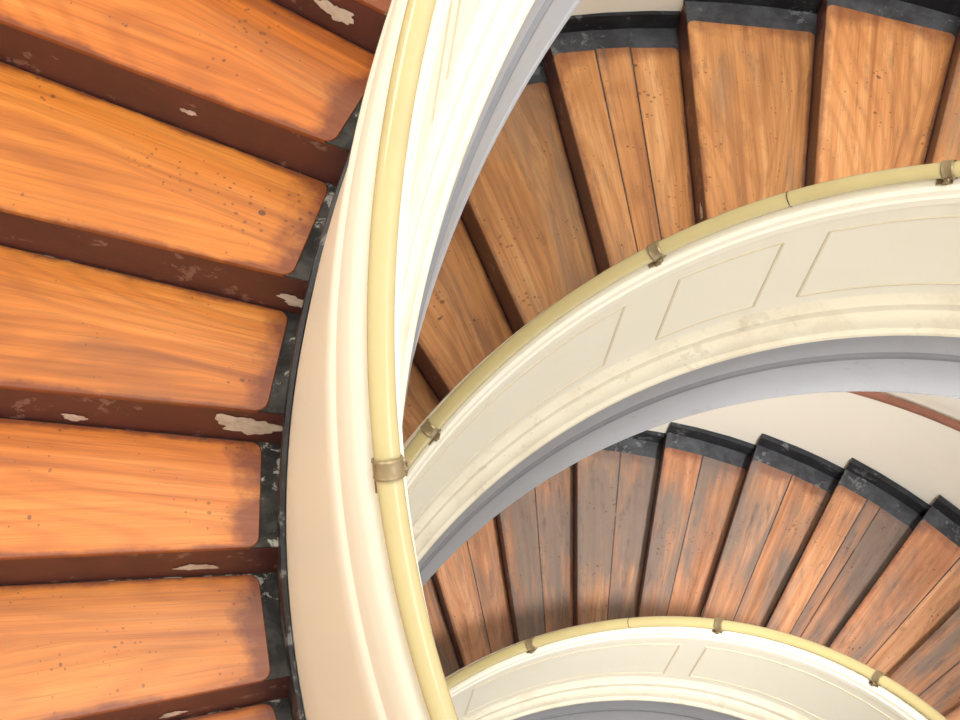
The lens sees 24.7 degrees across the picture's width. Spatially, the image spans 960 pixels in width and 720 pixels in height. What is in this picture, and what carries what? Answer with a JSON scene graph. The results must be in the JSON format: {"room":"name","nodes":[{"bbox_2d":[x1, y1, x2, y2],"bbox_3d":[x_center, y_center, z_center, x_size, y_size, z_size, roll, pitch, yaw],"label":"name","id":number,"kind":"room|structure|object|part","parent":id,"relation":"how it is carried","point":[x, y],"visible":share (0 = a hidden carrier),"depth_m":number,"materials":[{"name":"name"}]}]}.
{"room":"spiral staircase","nodes":[
{"label":"spiral staircase","id":0,"kind":"room"},
{"bbox_2d":[571,0,959,512],"bbox_3d":[0.856,0.155,5.430,6.220,14.583,5.295,-21,68,-16],"label":"wall","id":1,"kind":"structure","parent":0,"point":[918,453],"depth_m":10.64,"materials":[{"name":"beige paint"}]},
{"bbox_2d":[849,391,959,431],"bbox_3d":[0.654,1.543,9.741,5.614,3.376,3.468,8,63,-3],"label":"wall handrail","id":2,"kind":"object","parent":1,"relation":"attached to","point":[925,412],"visible":0.14,"depth_m":10.06,"materials":[{"name":"brown wood"}]},
{"bbox_3d":[0.294,3.700,11.739,6.200,0.100,6.200,2,64,-6],"label":"floor","id":3,"kind":"structure","parent":0,"visible":0},
{"bbox_2d":[0,0,959,719],"bbox_3d":[0.744,1.750,7.731,5.748,9.252,5.721,2,64,-6],"label":"spiral staircase","id":4,"kind":"structure","parent":3,"relation":"on","point":[171,170],"depth_m":4.74,"materials":[{"name":"brown wood"}]},
{"bbox_2d":[277,0,959,719],"bbox_3d":[0.795,1.539,7.301,3.240,10.247,3.212,2,64,-6],"label":"balustrade","id":5,"kind":"object","parent":4,"relation":"attached to","point":[856,291],"visible":0.8,"depth_m":6.78,"materials":[{"name":"white paint"}]},
{"bbox_3d":[0.750,1.725,7.681,3.240,9.335,3.213,2,64,-6],"label":"skirting","id":6,"kind":"part","parent":5,"relation":"part of","materials":[{"name":"black paint"}]},
{"bbox_3d":[-0.170,-0.063,4.338,0.041,0.536,0.652,8,63,-3],"label":"panel moulding","id":7,"kind":"part","parent":5,"relation":"part of","materials":[{"name":"white paint"}]},
{"bbox_3d":[-0.071,-0.556,4.063,0.004,0.420,0.012,19,63,3],"label":"panel moulding","id":8,"kind":"part","parent":5,"relation":"part of","materials":[{"name":"white paint"}]},
{"bbox_3d":[-0.041,-0.637,4.045,0.004,0.420,0.012,22,64,4],"label":"panel moulding","id":9,"kind":"part","parent":5,"relation":"part of","materials":[{"name":"white paint"}]},
{"bbox_3d":[0.133,-0.902,4.137,0.041,0.536,0.652,34,65,10],"label":"panel moulding","id":10,"kind":"part","parent":5,"relation":"part of","materials":[{"name":"white paint"}]},
{"bbox_3d":[-0.050,1.641,10.520,0.012,0.420,0.004,-17,67,-14],"label":"panel moulding","id":11,"kind":"part","parent":5,"relation":"part of","materials":[{"name":"white paint"}]},
{"bbox_3d":[-0.009,0.367,7.387,0.916,0.681,0.079,-33,72,-20],"label":"panel moulding","id":12,"kind":"part","parent":5,"relation":"part of","materials":[{"name":"white paint"}]},
{"bbox_3d":[0.035,0.183,7.012,0.916,0.681,0.079,-33,72,-20],"label":"panel moulding","id":13,"kind":"part","parent":5,"relation":"part of","materials":[{"name":"white paint"}]},
{"bbox_3d":[0.393,1.570,10.514,0.879,0.599,0.073,0,64,-7],"label":"panel moulding","id":14,"kind":"part","parent":5,"relation":"part of","materials":[{"name":"white paint"}]},
{"bbox_3d":[0.438,1.394,10.135,0.879,0.599,0.091,2,64,-6],"label":"panel moulding","id":15,"kind":"part","parent":5,"relation":"part of","materials":[{"name":"white paint"}]},
{"bbox_3d":[0.431,-0.077,7.047,0.012,0.420,0.004,-15,67,-13],"label":"panel moulding","id":16,"kind":"part","parent":5,"relation":"part of","materials":[{"name":"white paint"}]},
{"bbox_2d":[367,0,959,719],"bbox_3d":[0.866,1.244,6.694,2.977,9.036,2.950,2,64,-6],"label":"curved handrail","id":17,"kind":"object","parent":5,"relation":"on","point":[389,467],"depth_m":3.94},
{"bbox_3d":[0.598,-0.159,6.977,0.012,0.420,0.004,-9,65,-11],"label":"panel moulding","id":18,"kind":"part","parent":5,"relation":"part of","materials":[{"name":"white paint"}]},
{"bbox_3d":[0.883,1.380,10.102,0.012,0.420,0.004,16,63,1],"label":"panel moulding","id":19,"kind":"part","parent":5,"relation":"part of","materials":[{"name":"white paint"}]},
{"bbox_3d":[0.997,1.382,10.033,0.012,0.420,0.004,20,64,3],"label":"panel moulding","id":20,"kind":"part","parent":5,"relation":"part of","materials":[{"name":"white paint"}]},
{"bbox_3d":[0.726,-0.123,7.096,0.283,0.217,0.011,-3,65,-8],"label":"panel moulding","id":21,"kind":"part","parent":5,"relation":"part of","materials":[{"name":"white paint"}]},
{"bbox_3d":[0.770,-0.306,6.721,0.283,0.217,0.011,-3,65,-8],"label":"panel moulding","id":22,"kind":"part","parent":5,"relation":"part of","materials":[{"name":"white paint"}]},
{"bbox_3d":[1.375,1.577,9.889,0.879,0.599,0.073,36,66,11],"label":"panel moulding","id":23,"kind":"part","parent":5,"relation":"part of","materials":[{"name":"white paint"}]},
{"bbox_3d":[0.899,-0.264,6.837,0.012,0.420,0.004,2,64,-6],"label":"panel moulding","id":24,"kind":"part","parent":5,"relation":"part of","materials":[{"name":"white paint"}]},
{"bbox_3d":[1.419,1.393,9.514,0.879,0.599,0.073,36,66,11],"label":"panel moulding","id":25,"kind":"part","parent":5,"relation":"part of","materials":[{"name":"white paint"}]},
{"bbox_3d":[1.029,-0.293,6.769,0.012,0.420,0.004,6,64,-4],"label":"panel moulding","id":26,"kind":"part","parent":5,"relation":"part of","materials":[{"name":"white paint"}]},
{"bbox_3d":[1.476,-0.198,6.637,0.916,0.681,0.079,23,64,5],"label":"panel moulding","id":27,"kind":"part","parent":5,"relation":"part of","materials":[{"name":"white paint"}]},
{"bbox_3d":[1.520,-0.382,6.262,0.916,0.681,0.079,23,64,5],"label":"panel moulding","id":28,"kind":"part","parent":5,"relation":"part of","materials":[{"name":"white paint"}]},
{"bbox_3d":[0.092,0.155,7.694,5.682,2.899,2.532,-22,69,-16],"label":"skirting","id":29,"kind":"part","parent":4,"relation":"part of","materials":[{"name":"stone"}]},
{"bbox_3d":[0.559,1.931,10.580,5.718,3.334,3.534,8,63,-3],"label":"skirting","id":30,"kind":"part","parent":4,"relation":"part of","materials":[{"name":"stone"}]}
]}

